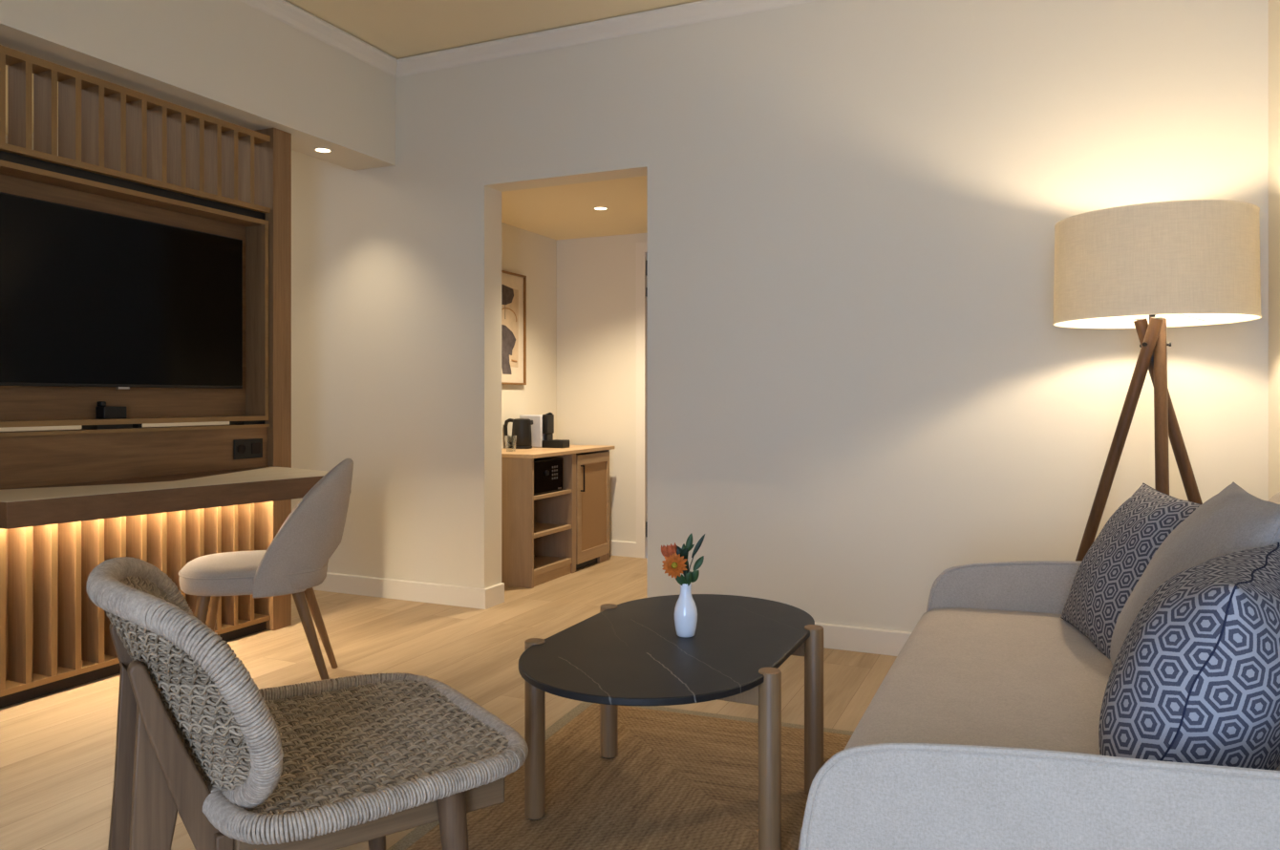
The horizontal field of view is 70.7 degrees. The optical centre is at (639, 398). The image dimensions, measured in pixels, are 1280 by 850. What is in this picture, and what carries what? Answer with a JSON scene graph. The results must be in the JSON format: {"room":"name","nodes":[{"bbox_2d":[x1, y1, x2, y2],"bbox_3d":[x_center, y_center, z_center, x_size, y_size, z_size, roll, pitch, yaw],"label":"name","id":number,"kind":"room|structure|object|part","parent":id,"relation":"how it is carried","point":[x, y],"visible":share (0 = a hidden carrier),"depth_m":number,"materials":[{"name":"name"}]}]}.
{"room":"hotel room","nodes":[
{"label":"hotel room","id":0,"kind":"room"},
{"bbox_2d":[0,134,12,431],"bbox_3d":[-5.266,-0.360,4.040,0.120,2.840,4.950,0,0,24],"label":"wall","id":1,"kind":"structure","parent":0,"point":[9,429],"depth_m":6.10,"materials":[{"name":"paint"}]},
{"bbox_2d":[0,0,556,448],"bbox_3d":[-2.029,-0.360,3.462,0.320,2.840,6.550,0,0,24],"label":"wall","id":2,"kind":"structure","parent":0,"point":[232,61],"depth_m":3.98,"materials":[{"name":"paint"}]},
{"bbox_2d":[238,0,397,78],"bbox_3d":[-2.253,-1.741,2.598,0.060,0.078,4.790,0,0,24],"label":"trim","id":3,"kind":"structure","parent":2,"relation":"attached to","point":[283,10],"depth_m":4.29,"materials":[{"name":"paint"}]},
{"bbox_2d":[313,147,332,152],"bbox_3d":[-1.580,-1.238,4.498,0.094,0.004,0.094,0,0,24],"label":"recessed light","id":4,"kind":"object","parent":2,"relation":"in","point":[317,149],"visible":1,"depth_m":4.50,"materials":[{"name":"paint"}]},
{"bbox_2d":[501,270,526,384],"bbox_3d":[-0.870,-0.445,5.619,0.025,0.712,0.575,0,0,24],"label":"framed print","id":5,"kind":"object","parent":2,"relation":"attached to","point":[513,285],"visible":0.56,"depth_m":5.76,"materials":[{"name":"beige paper"}]},
{"bbox_2d":[482,540,636,609],"bbox_3d":[-0.644,1.010,5.401,0.615,0.100,1.676,0,0,24],"label":"baseboard","id":6,"kind":"structure","parent":2,"relation":"attached to","point":[494,595],"depth_m":4.69,"materials":[{"name":"paint"}]},
{"bbox_2d":[5,0,702,135],"bbox_3d":[-1.985,-1.830,2.510,7.320,0.100,5.050,0,0,24],"label":"ceiling","id":7,"kind":"structure","parent":0,"point":[399,29],"depth_m":4.22,"materials":[{"name":"paint"}]},
{"bbox_2d":[0,555,896,849],"bbox_3d":[-1.657,1.100,3.240,7.120,0.080,6.450,0,0,24],"label":"floor","id":8,"kind":"structure","parent":0,"point":[57,750],"depth_m":3.42,"materials":[{"name":"brown wood"}]},
{"bbox_2d":[0,44,291,708],"bbox_3d":[-2.036,-0.090,3.567,0.200,2.300,1.528,0,0,24],"label":"wall unit","id":9,"kind":"object","parent":8,"relation":"on","point":[122,151],"visible":0.73,"depth_m":3.56,"materials":[{"name":"brown wood"}]},
{"bbox_2d":[95,401,126,419],"bbox_3d":[-2.068,0.044,3.532,0.050,0.068,0.095,0,0,24],"label":"box","id":10,"kind":"object","parent":9,"relation":"on","point":[102,412],"visible":0.99,"depth_m":3.50,"materials":[{"name":"black plastic"}]},
{"bbox_2d":[0,192,242,388],"bbox_3d":[-2.061,-0.378,3.535,0.061,0.679,1.197,0,0,24],"label":"television","id":11,"kind":"object","parent":9,"relation":"attached to","point":[89,298],"visible":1,"depth_m":3.51,"materials":[{"name":"black glass"}]},
{"bbox_3d":[-2.017,-1.024,3.537,0.099,0.303,1.172,0,0,24],"label":"slat panel","id":12,"kind":"part","parent":9,"relation":"part of","materials":[{"name":"brown wood"}]},
{"bbox_3d":[-2.017,0.704,3.537,0.099,0.578,1.172,0,0,24],"label":"slat panel","id":13,"kind":"part","parent":9,"relation":"part of","materials":[{"name":"brown wood"}]},
{"bbox_3d":[-2.018,-0.357,3.558,0.120,0.910,1.295,0,0,24],"label":"box frame","id":14,"kind":"part","parent":9,"relation":"part of","materials":[{"name":"brown wood"}]},
{"bbox_3d":[-2.031,-0.832,3.565,0.090,0.039,1.312,0,0,24],"label":"pivot rail","id":15,"kind":"part","parent":9,"relation":"part of","materials":[{"name":"brown wood"}]},
{"bbox_3d":[-2.025,0.265,3.562,0.105,0.270,1.312,0,0,24],"label":"panel","id":16,"kind":"part","parent":9,"relation":"part of","materials":[{"name":"brown wood"}]},
{"bbox_3d":[-2.009,-1.189,3.555,0.100,0.026,1.312,0,0,24],"label":"rail","id":17,"kind":"part","parent":9,"relation":"part of","materials":[{"name":"brown wood"}]},
{"bbox_3d":[-2.009,-0.862,3.555,0.100,0.022,1.312,0,0,24],"label":"rail","id":18,"kind":"part","parent":9,"relation":"part of","materials":[{"name":"brown wood"}]},
{"bbox_2d":[0,466,328,529],"bbox_3d":[-1.702,0.352,3.380,0.636,0.087,1.399,0,0,24],"label":"desk","id":19,"kind":"object","parent":9,"relation":"attached to","point":[80,501],"visible":0.91,"depth_m":3.14,"materials":[{"name":"brown wood"}]},
{"bbox_2d":[233,438,262,459],"bbox_3d":[-1.749,0.224,4.033,0.011,0.087,0.158,0,0,24],"label":"power outlet","id":20,"kind":"object","parent":9,"relation":"attached to","point":[252,448],"visible":1,"depth_m":4.03,"materials":[{"name":"black plastic"}]},
{"bbox_2d":[237,444,245,453],"bbox_3d":[-1.762,0.223,3.994,0.002,0.042,0.042,0,0,24],"label":"socket","id":21,"kind":"object","parent":20,"relation":"attached to","point":[241,447],"depth_m":3.99,"materials":[{"name":"black plastic"}]},
{"bbox_2d":[251,442,260,453],"bbox_3d":[-1.729,0.223,4.067,0.003,0.050,0.050,0,0,24],"label":"switch","id":22,"kind":"object","parent":20,"relation":"attached to","point":[255,446],"depth_m":4.07,"materials":[{"name":"black plastic"}]},
{"bbox_3d":[-1.745,-0.090,4.215,0.200,2.300,0.108,0,0,24],"label":"post","id":23,"kind":"part","parent":9,"relation":"part of","materials":[{"name":"brown wood"}]},
{"bbox_2d":[178,458,353,680],"bbox_3d":[-1.356,0.643,3.307,0.584,0.840,0.503,0,0,-17],"label":"desk chair","id":24,"kind":"object","parent":8,"relation":"on","point":[295,562],"visible":0.99,"depth_m":3.17,"materials":[{"name":"fabric"}]},
{"bbox_3d":[-1.520,0.863,3.082,0.041,0.398,0.106,0,0,43],"label":"leg","id":25,"kind":"part","parent":24,"relation":"part of","materials":[{"name":"brown wood"}]},
{"bbox_3d":[-1.618,0.863,3.400,0.106,0.398,0.041,0,0,13],"label":"leg","id":26,"kind":"part","parent":24,"relation":"part of","materials":[{"name":"brown wood"}]},
{"bbox_3d":[-1.399,0.626,3.293,0.490,0.092,0.464,0,0,-17],"label":"seat","id":27,"kind":"part","parent":24,"relation":"part of","materials":[{"name":"fabric"}]},
{"bbox_3d":[-1.232,0.451,3.345,0.326,0.456,0.503,0,0,-17],"label":"backrest","id":28,"kind":"part","parent":24,"relation":"part of","materials":[{"name":"fabric"}]},
{"bbox_3d":[-1.156,0.863,3.193,0.159,0.402,0.042,0,0,-1],"label":"leg","id":29,"kind":"part","parent":24,"relation":"part of","materials":[{"name":"brown wood"}]},
{"bbox_3d":[-1.254,0.863,3.512,0.159,0.402,0.042,0,0,-33],"label":"leg","id":30,"kind":"part","parent":24,"relation":"part of","materials":[{"name":"brown wood"}]},
{"bbox_2d":[85,556,528,849],"bbox_3d":[-0.628,0.675,1.713,0.726,0.770,0.719,0,0,-35],"label":"lounge chair","id":31,"kind":"object","parent":8,"relation":"on","point":[198,738],"visible":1,"depth_m":1.49,"materials":[{"name":"wicker"}]},
{"bbox_3d":[-0.912,0.594,1.714,0.164,0.363,0.030,0,0,-35],"label":"post","id":32,"kind":"part","parent":31,"relation":"part of","materials":[{"name":"wood"}]},
{"bbox_3d":[-0.941,0.773,1.665,0.103,0.573,0.026,0,0,-35],"label":"leg","id":33,"kind":"part","parent":31,"relation":"part of","materials":[{"name":"wood"}]},
{"bbox_3d":[-0.788,0.773,1.445,0.103,0.573,0.026,0,0,-35],"label":"leg","id":34,"kind":"part","parent":31,"relation":"part of","materials":[{"name":"wood"}]},
{"bbox_3d":[-0.732,0.594,1.455,0.164,0.363,0.030,0,0,-35],"label":"post","id":35,"kind":"part","parent":31,"relation":"part of","materials":[{"name":"wood"}]},
{"bbox_3d":[-0.778,0.739,1.615,0.027,0.067,0.380,0,0,-35],"label":"cross rail","id":36,"kind":"part","parent":31,"relation":"part of","materials":[{"name":"wood"}]},
{"bbox_3d":[-0.683,0.735,1.919,0.477,0.074,0.026,0,0,-35],"label":"rail","id":37,"kind":"part","parent":31,"relation":"part of","materials":[{"name":"wicker"}]},
{"bbox_3d":[-0.460,0.735,1.599,0.477,0.074,0.026,0,0,-35],"label":"rail","id":38,"kind":"part","parent":31,"relation":"part of","materials":[{"name":"wicker"}]},
{"bbox_3d":[-0.601,0.858,2.019,0.053,0.381,0.077,0,0,10],"label":"leg","id":39,"kind":"part","parent":31,"relation":"part of","materials":[{"name":"wood"}]},
{"bbox_3d":[-0.338,0.858,1.641,0.077,0.381,0.053,0,0,10],"label":"leg","id":40,"kind":"part","parent":31,"relation":"part of","materials":[{"name":"wood"}]},
{"bbox_2d":[501,445,614,588],"bbox_3d":[-0.601,0.686,5.610,0.518,0.748,1.040,0,0,24],"label":"base cabinet","id":41,"kind":"object","parent":8,"relation":"on","point":[547,537],"visible":0.8,"depth_m":5.48,"materials":[{"name":"brown wood"}]},
{"bbox_3d":[-0.822,0.697,5.156,0.488,0.726,0.020,0,0,24],"label":"panel","id":42,"kind":"part","parent":41,"relation":"part of","materials":[{"name":"brown wood"}]},
{"bbox_2d":[504,418,533,448],"bbox_3d":[-0.762,0.217,5.666,0.183,0.190,0.139,0,0,0],"label":"electric kettle","id":43,"kind":"object","parent":41,"relation":"on","point":[521,427],"visible":0.99,"depth_m":5.62,"materials":[{"name":"black plastic"}]},
{"bbox_3d":[-0.823,0.206,5.663,0.062,0.168,0.023,0,0,0],"label":"handle","id":44,"kind":"part","parent":43,"relation":"part of","materials":[{"name":"black plastic"}]},
{"bbox_3d":[-0.743,0.132,5.663,0.110,0.017,0.110,0,0,0],"label":"lid","id":45,"kind":"part","parent":43,"relation":"part of","materials":[{"name":"black plastic"}]},
{"bbox_2d":[519,412,569,447],"bbox_3d":[-0.611,0.200,5.790,0.315,0.225,0.110,0,0,24],"label":"coffee machine","id":46,"kind":"object","parent":41,"relation":"on","point":[543,426],"visible":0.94,"depth_m":5.75,"materials":[{"name":"grey plastic"}]},
{"bbox_2d":[542,440,569,447],"bbox_3d":[-0.536,0.288,5.756,0.150,0.048,0.100,0,0,24],"label":"drip tray","id":47,"kind":"object","parent":46,"relation":"on","point":[545,443],"depth_m":5.71,"materials":[{"name":"black plastic"}]},
{"bbox_2d":[533,457,562,495],"bbox_3d":[-0.716,0.454,5.340,0.414,0.197,0.388,0,0,24],"label":"safe","id":48,"kind":"object","parent":41,"relation":"on","point":[547,471],"visible":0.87,"depth_m":5.27,"materials":[{"name":"black metal"}]},
{"bbox_2d":[533,554,571,576],"bbox_3d":[-0.723,0.984,5.368,0.474,0.032,0.448,0,0,24],"label":"shelf","id":49,"kind":"object","parent":41,"relation":"attached to","point":[544,565],"depth_m":5.35,"materials":[{"name":"brown wood"}]},
{"bbox_2d":[533,522,571,538],"bbox_3d":[-0.723,0.776,5.368,0.474,0.022,0.448,0,0,24],"label":"shelf","id":50,"kind":"object","parent":41,"relation":"attached to","point":[541,529],"depth_m":5.39,"materials":[{"name":"brown wood"}]},
{"bbox_2d":[533,489,571,500],"bbox_3d":[-0.723,0.561,5.368,0.474,0.019,0.448,0,0,24],"label":"shelf","id":51,"kind":"object","parent":41,"relation":"attached to","point":[565,492],"depth_m":5.32,"materials":[{"name":"brown wood"}]},
{"bbox_3d":[-0.352,0.491,5.563,0.026,0.162,0.008,0,0,24],"label":"handle","id":52,"kind":"part","parent":41,"relation":"part of","materials":[{"name":"black metal"}]},
{"bbox_2d":[576,557,597,570],"bbox_3d":[-0.346,1.036,5.679,0.010,0.037,0.325,0,0,24],"label":"vent grille","id":53,"kind":"object","parent":41,"relation":"attached to","point":[586,562],"depth_m":5.65,"materials":[{"name":"black metal"}]},
{"bbox_3d":[-0.428,0.697,6.031,0.488,0.726,0.020,0,0,24],"label":"panel","id":54,"kind":"part","parent":41,"relation":"part of","materials":[{"name":"brown wood"}]},
{"bbox_3d":[-0.300,0.681,5.736,0.020,0.669,0.445,0,0,24],"label":"door","id":55,"kind":"part","parent":41,"relation":"part of","materials":[{"name":"brown wood"}]},
{"bbox_3d":[-0.299,0.676,5.748,0.008,0.537,0.363,0,0,24],"label":"door panel","id":56,"kind":"part","parent":41,"relation":"part of","materials":[{"name":"brown wood"}]},
{"bbox_2d":[386,701,853,849],"bbox_3d":[0.271,1.054,2.066,1.640,0.013,1.760,0,0,21],"label":"jute rug","id":57,"kind":"object","parent":8,"relation":"on","point":[677,779],"visible":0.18,"depth_m":2.42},
{"bbox_2d":[518,594,823,849],"bbox_3d":[0.099,0.827,2.329,0.657,0.442,1.024,0,0,24],"label":"coffee table","id":58,"kind":"object","parent":57,"relation":"on","point":[631,652],"visible":0.86,"depth_m":2.21,"materials":[{"name":"black stone"}]},
{"bbox_3d":[-0.263,0.826,2.262,0.051,0.440,0.051,0,0,24],"label":"leg","id":59,"kind":"part","parent":58,"relation":"part of","materials":[{"name":"brown wood"}]},
{"bbox_3d":[-0.091,0.826,2.645,0.051,0.440,0.051,0,0,24],"label":"leg","id":60,"kind":"part","parent":58,"relation":"part of","materials":[{"name":"brown wood"}]},
{"bbox_2d":[673,582,697,638],"bbox_3d":[0.118,0.542,2.324,0.061,0.136,0.061,0,0,24],"label":"bud vase","id":61,"kind":"object","parent":58,"relation":"on","point":[685,613],"visible":0.94,"depth_m":2.30,"materials":[{"name":"white ceramic"}]},
{"bbox_2d":[661,542,676,556],"bbox_3d":[0.085,0.462,2.326,0.065,0.177,0.044,0,0,24],"label":"flower","id":62,"kind":"object","parent":61,"relation":"in","point":[668,550],"visible":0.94,"depth_m":2.32,"materials":[{"name":"orange plant"}]},
{"bbox_2d":[661,552,687,578],"bbox_3d":[0.089,0.477,2.307,0.064,0.166,0.037,0,0,-4],"label":"flower","id":63,"kind":"object","parent":61,"relation":"in","point":[674,565],"visible":1,"depth_m":2.30,"materials":[{"name":"orange plant"}]},
{"bbox_2d":[676,545,688,576],"bbox_3d":[0.096,0.470,2.333,0.061,0.180,0.014,0,0,7],"label":"leaf sprig","id":64,"kind":"object","parent":61,"relation":"in","point":[684,552],"visible":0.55,"depth_m":2.33,"materials":[{"name":"green plant"}]},
{"bbox_2d":[681,533,694,575],"bbox_3d":[0.123,0.454,2.330,0.035,0.212,0.016,0,0,8],"label":"leaf sprig","id":65,"kind":"object","parent":61,"relation":"in","point":[689,544],"visible":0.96,"depth_m":2.33,"materials":[{"name":"green plant"}]},
{"bbox_2d":[675,555,703,586],"bbox_3d":[0.126,0.482,2.312,0.077,0.155,0.027,0,0,1],"label":"leaf sprig","id":66,"kind":"object","parent":61,"relation":"in","point":[691,577],"visible":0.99,"depth_m":2.31,"materials":[{"name":"green plant"}]},
{"bbox_2d":[688,533,704,572],"bbox_3d":[0.142,0.454,2.321,0.052,0.212,0.008,0,0,1],"label":"leaf sprig","id":67,"kind":"object","parent":61,"relation":"in","point":[699,543],"visible":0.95,"depth_m":2.32,"materials":[{"name":"green plant"}]},
{"bbox_3d":[0.289,0.826,2.014,0.051,0.440,0.051,0,0,24],"label":"leg","id":68,"kind":"part","parent":58,"relation":"part of","materials":[{"name":"brown wood"}]},
{"bbox_3d":[0.462,0.826,2.397,0.051,0.440,0.051,0,0,24],"label":"leg","id":69,"kind":"part","parent":58,"relation":"part of","materials":[{"name":"brown wood"}]},
{"bbox_2d":[798,491,1279,849],"bbox_3d":[0.989,0.649,1.816,1.009,0.822,1.549,0,0,24],"label":"sofa","id":70,"kind":"object","parent":8,"relation":"on","point":[981,733],"visible":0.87,"depth_m":1.28,"materials":[{"name":"fabric"}]},
{"bbox_3d":[1.307,0.716,2.502,0.988,0.567,0.032,0,0,24],"label":"arm","id":71,"kind":"part","parent":70,"relation":"part of","materials":[{"name":"fabric"}]},
{"bbox_3d":[0.687,0.716,1.123,0.988,0.567,0.032,0,0,24],"label":"arm","id":72,"kind":"part","parent":70,"relation":"part of","materials":[{"name":"fabric"}]},
{"bbox_2d":[1060,482,1201,660],"bbox_3d":[1.199,0.413,2.202,0.238,0.381,0.444,0,0,13],"label":"throw cushion","id":73,"kind":"object","parent":70,"relation":"on","point":[1115,563],"visible":0.67,"depth_m":2.13,"materials":[{"name":"fabric"}]},
{"bbox_2d":[1098,542,1279,770],"bbox_3d":[0.871,0.435,1.384,0.275,0.390,0.472,0,0,40],"label":"throw cushion","id":74,"kind":"object","parent":70,"relation":"on","point":[1194,677],"visible":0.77,"depth_m":1.22,"materials":[{"name":"fabric"}]},
{"bbox_2d":[1109,481,1279,665],"bbox_3d":[1.083,0.383,1.772,0.274,0.410,0.462,0,0,22],"label":"throw cushion","id":75,"kind":"object","parent":70,"relation":"on","point":[1233,520],"visible":0.48,"depth_m":1.69,"materials":[{"name":"grey fabric"}]},
{"bbox_3d":[1.375,0.549,1.650,0.165,0.622,1.526,0,0,24],"label":"backrest","id":76,"kind":"part","parent":70,"relation":"part of","materials":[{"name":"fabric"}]},
{"bbox_2d":[1052,199,1261,561],"bbox_3d":[1.718,0.240,2.917,0.693,1.649,0.695,0,0,0],"label":"floor lamp","id":77,"kind":"object","parent":8,"relation":"on","point":[1149,268],"visible":0.94,"depth_m":2.74,"materials":[{"name":"white fabric"}]},
{"bbox_3d":[1.552,0.401,3.073,0.038,1.329,0.445,0,0,-33],"label":"leg","id":78,"kind":"part","parent":77,"relation":"part of","materials":[{"name":"brown wood"}]},
{"bbox_3d":[1.665,-0.234,2.935,0.018,0.217,0.018,0,0,24],"label":"stem","id":79,"kind":"part","parent":77,"relation":"part of","materials":[{"name":"brown wood"}]},
{"bbox_3d":[1.665,-0.417,2.935,0.584,0.330,0.584,0,0,24],"label":"lamp shade","id":80,"kind":"part","parent":77,"relation":"part of","materials":[{"name":"white fabric"}]},
{"bbox_3d":[1.603,0.401,2.768,0.038,1.329,0.445,0,0,27],"label":"leg","id":81,"kind":"part","parent":77,"relation":"part of","materials":[{"name":"brown wood"}]},
{"bbox_3d":[1.842,0.401,2.965,0.445,1.329,0.038,0,0,-3],"label":"leg","id":82,"kind":"part","parent":77,"relation":"part of","materials":[{"name":"brown wood"}]},
{"bbox_2d":[501,175,647,239],"bbox_3d":[0.003,-1.155,5.262,2.110,0.100,1.600,0,0,24],"label":"ceiling","id":83,"kind":"structure","parent":0,"point":[558,212],"depth_m":5.25,"materials":[{"name":"paint"}]},
{"bbox_2d":[592,206,608,210],"bbox_3d":[-0.228,-1.103,5.234,0.094,0.004,0.094,0,0,24],"label":"recessed light","id":84,"kind":"object","parent":83,"relation":"in","point":[596,207],"visible":1,"depth_m":5.23,"materials":[{"name":"paint"}]},
{"bbox_2d":[556,233,647,542],"bbox_3d":[0.357,-0.140,5.925,2.010,2.400,0.100,0,0,24],"label":"wall","id":85,"kind":"structure","parent":0,"point":[596,276],"depth_m":6.14,"materials":[{"name":"paint"}]},
{"bbox_2d":[636,241,647,558],"bbox_3d":[0.476,0.010,5.861,1.050,2.100,0.120,0,0,24],"label":"door","id":86,"kind":"structure","parent":85,"relation":"in","point":[641,247],"depth_m":6.01,"materials":[{"name":"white paint"}]},
{"bbox_2d":[12,0,1268,632],"bbox_3d":[-0.982,-0.360,4.740,7.120,2.840,0.160,0,0,24],"label":"wall","id":87,"kind":"structure","parent":0,"point":[864,388],"depth_m":3.86,"materials":[{"name":"paint"}]},
{"bbox_2d":[394,0,820,78],"bbox_3d":[0.455,-1.741,3.973,3.870,0.078,0.060,0,0,24],"label":"trim","id":88,"kind":"structure","parent":87,"relation":"attached to","point":[703,10],"depth_m":4.28,"materials":[{"name":"paint"}]},
{"bbox_2d":[313,572,911,656],"bbox_3d":[-1.018,1.010,4.660,7.120,0.100,0.016,0,0,24],"label":"baseboard","id":89,"kind":"structure","parent":87,"relation":"attached to","point":[885,642],"depth_m":4.62,"materials":[{"name":"paint"}]},
{"bbox_2d":[1268,0,1279,499],"bbox_3d":[1.337,-0.360,1.071,0.120,2.840,4.950,0,0,24],"label":"wall","id":90,"kind":"structure","parent":0,"point":[1273,5],"depth_m":3.14,"materials":[{"name":"paint"}]}
]}

